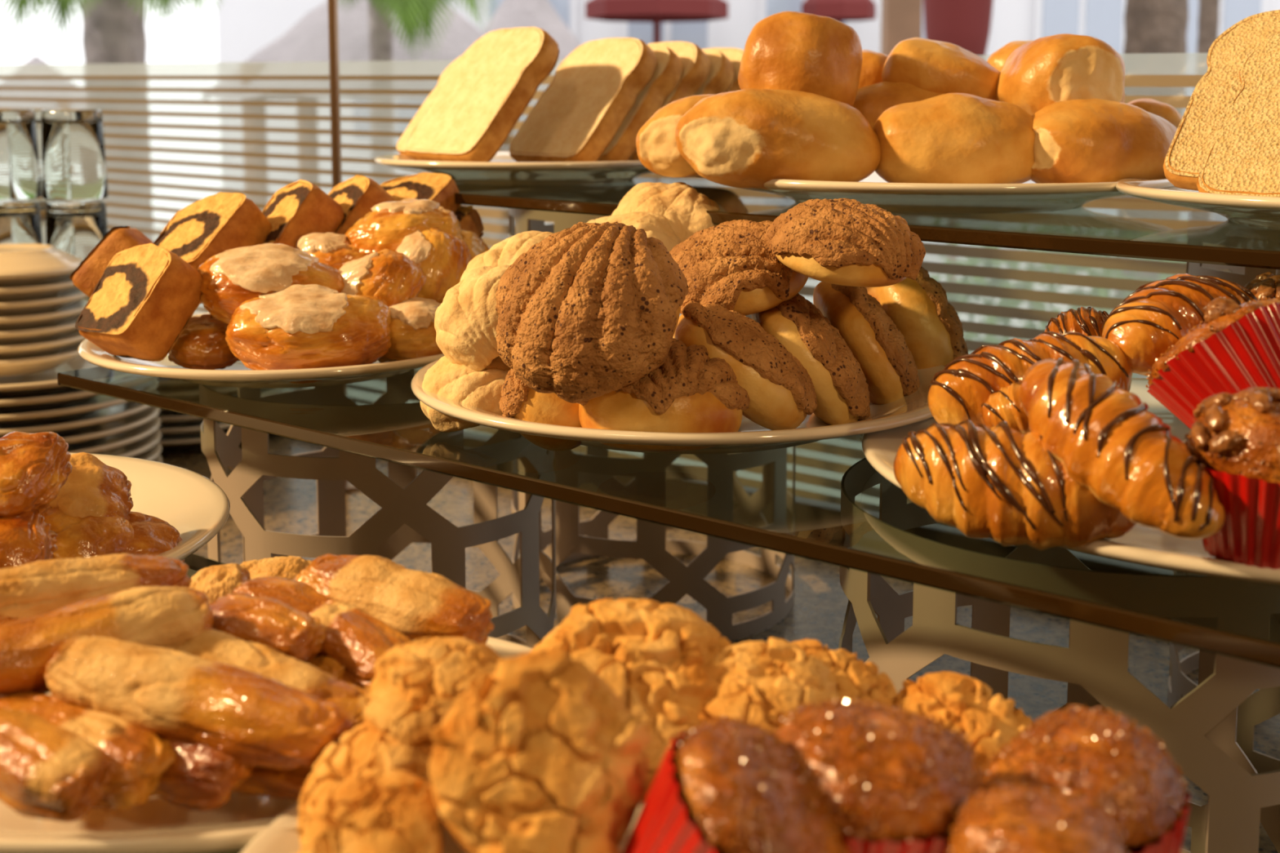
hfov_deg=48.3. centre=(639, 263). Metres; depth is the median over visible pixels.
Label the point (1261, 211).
serving plate
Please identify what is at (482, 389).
concha
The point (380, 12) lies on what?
palm tree
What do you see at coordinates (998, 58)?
bread roll
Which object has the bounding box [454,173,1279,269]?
glass shelf
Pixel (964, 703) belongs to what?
cookie
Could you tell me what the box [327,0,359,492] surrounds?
post
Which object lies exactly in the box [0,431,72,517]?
pastry
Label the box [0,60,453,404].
window blinds
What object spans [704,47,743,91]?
bread slice
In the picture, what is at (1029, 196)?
serving plate
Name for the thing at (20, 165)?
glass tumbler
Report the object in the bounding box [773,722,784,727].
muffin
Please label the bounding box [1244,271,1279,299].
muffin
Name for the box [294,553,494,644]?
pastry
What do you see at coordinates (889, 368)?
concha
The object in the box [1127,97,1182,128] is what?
bread roll
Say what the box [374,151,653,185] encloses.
serving plate
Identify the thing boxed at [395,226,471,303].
pastry
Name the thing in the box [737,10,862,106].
bread roll
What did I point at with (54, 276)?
dinner plate
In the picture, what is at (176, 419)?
dinner plate
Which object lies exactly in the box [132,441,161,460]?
dinner plate
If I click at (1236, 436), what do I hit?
muffin
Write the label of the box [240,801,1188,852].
serving plate
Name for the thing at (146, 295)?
cake slice
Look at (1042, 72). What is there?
bread roll
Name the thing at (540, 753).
cookie
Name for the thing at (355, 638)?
pastry
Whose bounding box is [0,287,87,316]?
dinner plate
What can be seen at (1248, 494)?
paper cup
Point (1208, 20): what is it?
palm tree
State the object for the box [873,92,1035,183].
bread roll
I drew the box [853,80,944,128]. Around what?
bread roll
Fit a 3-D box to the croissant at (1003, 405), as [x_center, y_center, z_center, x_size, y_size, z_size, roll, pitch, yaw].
[0.155,0.059,0.575,0.037,0.025,0.024,5,8,36]
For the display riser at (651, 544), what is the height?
0.339 m
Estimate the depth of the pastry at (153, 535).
0.64 m
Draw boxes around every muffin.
[622,716,853,852]
[771,698,986,852]
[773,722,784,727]
[946,784,1128,852]
[981,704,1191,852]
[1146,297,1279,429]
[1183,386,1279,569]
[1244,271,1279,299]
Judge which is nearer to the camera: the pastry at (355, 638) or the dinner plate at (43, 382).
the pastry at (355, 638)
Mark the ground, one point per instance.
(381, 385)
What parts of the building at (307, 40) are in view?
post, post, post, post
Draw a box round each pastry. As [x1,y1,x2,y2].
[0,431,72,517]
[0,509,57,568]
[0,553,191,624]
[0,586,213,697]
[0,691,175,810]
[0,707,112,822]
[38,505,133,559]
[44,635,352,768]
[48,452,133,520]
[119,511,184,562]
[150,738,253,811]
[168,314,239,369]
[175,628,366,729]
[188,563,250,604]
[197,243,344,324]
[208,591,325,662]
[225,284,391,383]
[231,761,315,800]
[232,576,331,614]
[240,555,311,580]
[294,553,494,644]
[295,232,366,269]
[303,654,345,680]
[309,599,412,689]
[338,248,426,306]
[344,198,462,254]
[377,297,442,362]
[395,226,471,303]
[460,229,489,259]
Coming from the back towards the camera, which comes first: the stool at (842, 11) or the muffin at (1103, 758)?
the stool at (842, 11)
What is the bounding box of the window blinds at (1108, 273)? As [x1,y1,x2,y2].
[929,243,1186,377]
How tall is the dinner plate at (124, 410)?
0.021 m
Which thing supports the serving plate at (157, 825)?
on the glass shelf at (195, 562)
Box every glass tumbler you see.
[0,109,42,199]
[0,200,43,244]
[13,196,69,244]
[33,109,43,182]
[40,109,108,199]
[45,200,107,258]
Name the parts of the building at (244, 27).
pane, pane, pane, pane, pane, pane, pane, pane, pane, pane, pane, pane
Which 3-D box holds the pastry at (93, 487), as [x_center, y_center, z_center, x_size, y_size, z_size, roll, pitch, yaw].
[-0.254,0.105,0.650,0.046,0.033,0.043,4,8,35]
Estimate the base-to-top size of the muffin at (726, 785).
0.056 m
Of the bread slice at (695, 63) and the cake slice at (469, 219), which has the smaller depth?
the cake slice at (469, 219)
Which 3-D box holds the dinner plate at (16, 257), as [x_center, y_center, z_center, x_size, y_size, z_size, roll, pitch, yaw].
[-0.649,-0.005,1.454,0.160,0.021,0.160,0,6,0]
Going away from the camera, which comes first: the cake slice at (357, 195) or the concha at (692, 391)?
the concha at (692, 391)
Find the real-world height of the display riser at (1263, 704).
0.339 m
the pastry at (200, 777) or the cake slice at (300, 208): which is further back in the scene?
the cake slice at (300, 208)
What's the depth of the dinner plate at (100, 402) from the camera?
1.41 m
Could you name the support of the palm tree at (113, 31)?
on the ground
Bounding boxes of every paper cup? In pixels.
[622,725,720,852]
[840,835,950,852]
[1124,771,1191,852]
[1197,463,1279,569]
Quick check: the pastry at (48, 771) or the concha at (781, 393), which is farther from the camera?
the concha at (781, 393)
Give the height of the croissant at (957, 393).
0.048 m
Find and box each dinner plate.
[0,243,84,273]
[0,266,78,288]
[0,277,76,302]
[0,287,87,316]
[0,298,88,331]
[0,314,79,346]
[0,329,85,360]
[0,339,84,376]
[0,355,124,396]
[0,373,154,411]
[0,377,159,425]
[0,389,159,437]
[58,406,160,445]
[66,415,160,453]
[93,428,161,457]
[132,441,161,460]
[153,454,162,462]
[155,378,199,390]
[157,386,237,400]
[157,387,290,425]
[158,421,231,436]
[159,387,285,413]
[159,430,228,448]
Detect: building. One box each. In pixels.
[200,0,548,248]
[216,0,1279,248]
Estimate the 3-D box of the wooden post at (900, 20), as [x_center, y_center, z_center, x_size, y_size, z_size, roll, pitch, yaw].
[1.280,-0.995,7.003,0.220,3.060,0.220,0,6,0]
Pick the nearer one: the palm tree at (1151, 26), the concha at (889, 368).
the concha at (889, 368)
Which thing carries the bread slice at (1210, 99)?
on the serving plate at (1261, 211)
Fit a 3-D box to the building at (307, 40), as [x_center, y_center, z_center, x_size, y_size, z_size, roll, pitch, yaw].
[-1.601,-0.814,9.054,2.270,2.250,2.266,0,6,0]
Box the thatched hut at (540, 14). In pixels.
[461,0,580,205]
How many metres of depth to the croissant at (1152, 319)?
0.60 m
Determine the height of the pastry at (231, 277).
0.054 m
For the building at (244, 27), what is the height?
4.200 m
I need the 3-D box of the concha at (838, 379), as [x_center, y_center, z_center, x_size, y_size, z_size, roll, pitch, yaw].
[0.090,0.050,0.752,0.063,0.078,0.086,0,6,-4]
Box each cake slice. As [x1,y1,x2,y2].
[69,226,153,297]
[75,243,202,361]
[152,191,272,303]
[262,179,346,248]
[328,175,395,234]
[380,172,461,213]
[454,205,484,237]
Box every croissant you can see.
[893,419,1136,551]
[927,330,1132,424]
[981,382,1031,434]
[1018,357,1225,539]
[1044,306,1108,337]
[1102,273,1257,376]
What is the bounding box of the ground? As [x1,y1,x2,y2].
[152,225,1178,505]
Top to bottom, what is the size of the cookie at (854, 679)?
0.039 m
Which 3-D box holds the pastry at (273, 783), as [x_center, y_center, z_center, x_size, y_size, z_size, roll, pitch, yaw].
[-0.107,0.147,0.424,0.056,0.019,0.025,3,7,25]
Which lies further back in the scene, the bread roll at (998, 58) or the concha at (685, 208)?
the bread roll at (998, 58)
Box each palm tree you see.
[0,0,224,241]
[337,0,497,185]
[1115,0,1188,377]
[1196,0,1219,53]
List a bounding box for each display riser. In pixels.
[199,368,555,648]
[508,208,795,640]
[838,457,1279,852]
[1167,262,1279,773]
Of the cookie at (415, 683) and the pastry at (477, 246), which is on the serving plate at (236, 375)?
the pastry at (477, 246)
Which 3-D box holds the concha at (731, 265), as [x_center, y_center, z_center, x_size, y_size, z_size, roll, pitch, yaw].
[0.050,0.002,0.754,0.084,0.048,0.084,4,7,29]
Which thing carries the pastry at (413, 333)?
on the serving plate at (236, 375)
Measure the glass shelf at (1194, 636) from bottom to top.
0.008 m
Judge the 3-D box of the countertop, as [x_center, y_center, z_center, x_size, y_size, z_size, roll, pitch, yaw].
[0.152,0.352,0.729,5.900,0.040,1.150,5,8,38]
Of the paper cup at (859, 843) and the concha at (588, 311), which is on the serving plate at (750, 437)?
the concha at (588, 311)
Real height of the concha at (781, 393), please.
0.066 m
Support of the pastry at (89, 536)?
on the serving plate at (189, 501)
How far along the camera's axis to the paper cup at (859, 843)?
0.33 m
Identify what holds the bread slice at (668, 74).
on the serving plate at (502, 170)
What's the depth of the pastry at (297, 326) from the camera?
0.83 m
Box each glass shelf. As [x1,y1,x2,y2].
[57,366,1279,667]
[184,554,224,571]
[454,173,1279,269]
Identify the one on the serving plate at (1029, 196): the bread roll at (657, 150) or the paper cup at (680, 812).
the bread roll at (657, 150)
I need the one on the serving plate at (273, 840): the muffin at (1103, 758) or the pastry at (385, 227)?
the muffin at (1103, 758)
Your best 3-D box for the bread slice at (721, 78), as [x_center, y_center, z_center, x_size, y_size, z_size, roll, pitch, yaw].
[0.022,-0.135,1.237,0.086,0.102,0.118,-5,8,-36]
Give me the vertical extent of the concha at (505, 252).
0.043 m
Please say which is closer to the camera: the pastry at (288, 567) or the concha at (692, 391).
the pastry at (288, 567)
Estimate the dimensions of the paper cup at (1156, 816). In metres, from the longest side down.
0.054 x 0.054 x 0.024 m
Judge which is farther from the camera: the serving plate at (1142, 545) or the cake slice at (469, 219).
the cake slice at (469, 219)
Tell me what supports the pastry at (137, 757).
on the serving plate at (157, 825)
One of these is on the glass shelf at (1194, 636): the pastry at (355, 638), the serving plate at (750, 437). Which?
the serving plate at (750, 437)
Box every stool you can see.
[585,0,728,42]
[801,0,875,22]
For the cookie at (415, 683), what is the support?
on the cookie at (358, 750)
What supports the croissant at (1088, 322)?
on the serving plate at (1142, 545)
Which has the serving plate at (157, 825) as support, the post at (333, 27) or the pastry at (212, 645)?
the pastry at (212, 645)
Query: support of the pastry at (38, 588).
on the pastry
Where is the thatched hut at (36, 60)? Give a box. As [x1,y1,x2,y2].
[0,54,85,109]
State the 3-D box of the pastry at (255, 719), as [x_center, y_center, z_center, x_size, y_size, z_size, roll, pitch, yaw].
[-0.131,0.129,0.419,0.098,0.027,0.027,2,7,19]
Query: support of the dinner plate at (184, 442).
on the countertop
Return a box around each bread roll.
[635,93,713,177]
[675,88,880,190]
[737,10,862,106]
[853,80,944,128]
[857,49,888,88]
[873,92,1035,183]
[881,37,1000,100]
[986,40,1033,71]
[995,33,1124,115]
[1031,98,1177,183]
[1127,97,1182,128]
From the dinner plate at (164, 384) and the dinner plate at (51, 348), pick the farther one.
the dinner plate at (164, 384)
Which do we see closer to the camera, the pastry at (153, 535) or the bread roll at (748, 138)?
the pastry at (153, 535)
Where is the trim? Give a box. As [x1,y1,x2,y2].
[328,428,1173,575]
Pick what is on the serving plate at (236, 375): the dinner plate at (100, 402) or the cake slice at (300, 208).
the cake slice at (300, 208)
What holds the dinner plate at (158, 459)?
on the dinner plate
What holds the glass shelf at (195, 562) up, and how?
on the display riser
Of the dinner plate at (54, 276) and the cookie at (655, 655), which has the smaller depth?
the cookie at (655, 655)
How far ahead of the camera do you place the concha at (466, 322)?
0.72 m
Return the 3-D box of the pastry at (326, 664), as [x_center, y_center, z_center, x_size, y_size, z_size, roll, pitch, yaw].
[-0.111,0.138,0.479,0.044,0.019,0.023,5,8,39]
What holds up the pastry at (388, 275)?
on the serving plate at (236, 375)
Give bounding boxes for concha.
[420,355,511,432]
[434,265,510,371]
[460,230,553,280]
[495,221,688,403]
[498,368,582,451]
[576,337,750,451]
[586,211,680,252]
[611,182,719,242]
[669,219,808,315]
[672,300,817,430]
[751,293,871,425]
[764,198,925,287]
[813,281,919,404]
[865,266,968,368]
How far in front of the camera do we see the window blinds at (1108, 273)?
4.62 m
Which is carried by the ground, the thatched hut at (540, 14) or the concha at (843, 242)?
the thatched hut at (540, 14)
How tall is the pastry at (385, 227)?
0.043 m
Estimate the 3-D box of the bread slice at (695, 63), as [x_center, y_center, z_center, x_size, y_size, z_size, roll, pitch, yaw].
[-0.001,-0.136,1.219,0.090,0.108,0.118,-5,8,-37]
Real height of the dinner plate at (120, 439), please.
0.021 m
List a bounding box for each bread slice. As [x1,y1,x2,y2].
[395,55,461,158]
[404,26,559,161]
[508,37,657,161]
[597,44,684,161]
[629,40,711,160]
[693,48,734,95]
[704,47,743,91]
[1163,9,1279,191]
[1196,32,1279,196]
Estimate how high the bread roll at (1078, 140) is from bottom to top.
0.058 m
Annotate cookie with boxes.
[297,723,431,844]
[298,767,443,852]
[359,636,503,755]
[428,648,650,852]
[528,597,734,802]
[698,637,839,733]
[790,638,897,708]
[884,671,1031,779]
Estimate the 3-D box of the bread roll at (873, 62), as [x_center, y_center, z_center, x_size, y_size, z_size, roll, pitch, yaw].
[0.154,-0.126,0.974,0.057,0.039,0.045,-2,7,-18]
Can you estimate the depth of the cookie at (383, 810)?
0.34 m
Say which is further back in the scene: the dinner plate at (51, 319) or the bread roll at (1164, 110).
the dinner plate at (51, 319)
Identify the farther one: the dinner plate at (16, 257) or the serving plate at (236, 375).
the dinner plate at (16, 257)
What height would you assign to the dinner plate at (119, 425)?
0.021 m
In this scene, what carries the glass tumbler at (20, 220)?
on the glass tumbler
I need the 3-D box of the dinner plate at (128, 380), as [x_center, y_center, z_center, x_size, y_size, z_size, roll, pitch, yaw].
[-0.637,0.125,1.468,0.270,0.021,0.270,0,6,0]
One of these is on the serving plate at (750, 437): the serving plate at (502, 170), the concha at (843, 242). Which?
the concha at (843, 242)
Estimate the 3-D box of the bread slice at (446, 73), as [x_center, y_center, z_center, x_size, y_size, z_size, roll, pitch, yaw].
[-0.152,-0.136,1.233,0.085,0.101,0.120,-5,8,-36]
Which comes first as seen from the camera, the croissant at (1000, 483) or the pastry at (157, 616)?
the pastry at (157, 616)
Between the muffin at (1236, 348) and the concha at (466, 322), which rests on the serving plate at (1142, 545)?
the muffin at (1236, 348)
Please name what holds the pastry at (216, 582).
on the serving plate at (157, 825)
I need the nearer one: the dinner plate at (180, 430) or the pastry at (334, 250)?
the pastry at (334, 250)
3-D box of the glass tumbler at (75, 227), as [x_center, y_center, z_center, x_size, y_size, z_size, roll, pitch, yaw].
[-0.629,-0.020,1.595,0.069,0.098,0.069,0,6,0]
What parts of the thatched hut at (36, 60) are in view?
post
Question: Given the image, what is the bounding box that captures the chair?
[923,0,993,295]
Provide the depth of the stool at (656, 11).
11.58 m
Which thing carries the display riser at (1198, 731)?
on the countertop
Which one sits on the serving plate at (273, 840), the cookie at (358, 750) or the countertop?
the cookie at (358, 750)
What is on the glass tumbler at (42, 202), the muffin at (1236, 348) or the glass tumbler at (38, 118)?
the glass tumbler at (38, 118)
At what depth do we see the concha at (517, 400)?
0.69 m
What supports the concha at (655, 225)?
on the serving plate at (750, 437)
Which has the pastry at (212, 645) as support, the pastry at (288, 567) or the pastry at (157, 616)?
the pastry at (157, 616)
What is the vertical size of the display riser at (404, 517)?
0.232 m
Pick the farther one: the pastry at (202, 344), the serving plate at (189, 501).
the pastry at (202, 344)
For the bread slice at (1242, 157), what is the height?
0.095 m
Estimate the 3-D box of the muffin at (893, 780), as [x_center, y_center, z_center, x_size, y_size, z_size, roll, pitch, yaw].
[0.058,0.134,0.355,0.057,0.047,0.057,-2,7,-21]
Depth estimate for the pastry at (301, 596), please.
0.50 m
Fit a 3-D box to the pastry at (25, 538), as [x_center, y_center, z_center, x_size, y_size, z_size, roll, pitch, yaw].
[-0.257,0.116,0.582,0.036,0.029,0.037,-4,7,-29]
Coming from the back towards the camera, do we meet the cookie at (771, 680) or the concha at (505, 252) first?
the concha at (505, 252)
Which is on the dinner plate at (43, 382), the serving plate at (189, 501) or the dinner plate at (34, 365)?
the dinner plate at (34, 365)
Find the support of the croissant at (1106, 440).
on the croissant at (1000, 483)
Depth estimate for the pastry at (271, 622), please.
0.47 m
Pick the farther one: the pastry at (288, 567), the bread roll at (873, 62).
the bread roll at (873, 62)
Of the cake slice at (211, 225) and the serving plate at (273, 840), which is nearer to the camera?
the serving plate at (273, 840)
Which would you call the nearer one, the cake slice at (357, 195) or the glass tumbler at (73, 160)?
the cake slice at (357, 195)
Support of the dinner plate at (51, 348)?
on the dinner plate at (34, 365)
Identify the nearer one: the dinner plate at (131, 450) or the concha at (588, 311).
the concha at (588, 311)
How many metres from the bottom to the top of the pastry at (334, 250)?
0.038 m
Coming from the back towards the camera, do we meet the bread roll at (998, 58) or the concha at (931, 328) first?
the bread roll at (998, 58)
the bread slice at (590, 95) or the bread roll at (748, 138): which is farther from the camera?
the bread slice at (590, 95)
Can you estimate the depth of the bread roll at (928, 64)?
0.91 m
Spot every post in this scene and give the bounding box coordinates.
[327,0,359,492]
[880,0,922,55]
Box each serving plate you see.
[0,635,533,852]
[69,452,230,560]
[77,311,444,388]
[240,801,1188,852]
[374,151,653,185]
[410,359,945,453]
[740,170,1173,213]
[861,377,1279,585]
[1115,177,1279,229]
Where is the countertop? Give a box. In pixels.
[160,433,1279,852]
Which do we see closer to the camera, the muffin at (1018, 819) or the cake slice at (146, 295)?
the muffin at (1018, 819)
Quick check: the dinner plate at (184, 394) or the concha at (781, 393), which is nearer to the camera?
the concha at (781, 393)
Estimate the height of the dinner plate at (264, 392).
0.021 m
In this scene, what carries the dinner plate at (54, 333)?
on the dinner plate at (51, 348)
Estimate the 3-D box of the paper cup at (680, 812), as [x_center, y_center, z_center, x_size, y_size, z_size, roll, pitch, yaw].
[0.018,0.142,0.339,0.053,0.032,0.055,35,13,-10]
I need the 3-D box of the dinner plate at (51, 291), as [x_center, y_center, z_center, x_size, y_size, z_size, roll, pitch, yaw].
[-0.649,0.026,1.458,0.168,0.021,0.168,0,6,0]
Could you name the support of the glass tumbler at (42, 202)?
on the glass tumbler
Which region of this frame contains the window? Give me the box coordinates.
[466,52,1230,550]
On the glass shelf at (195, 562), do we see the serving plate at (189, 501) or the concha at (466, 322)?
the serving plate at (189, 501)
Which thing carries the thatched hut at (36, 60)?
on the ground
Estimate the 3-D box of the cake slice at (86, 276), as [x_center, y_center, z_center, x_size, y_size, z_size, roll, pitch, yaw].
[-0.361,0.004,0.986,0.054,0.061,0.059,-1,6,-8]
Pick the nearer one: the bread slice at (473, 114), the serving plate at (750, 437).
the serving plate at (750, 437)

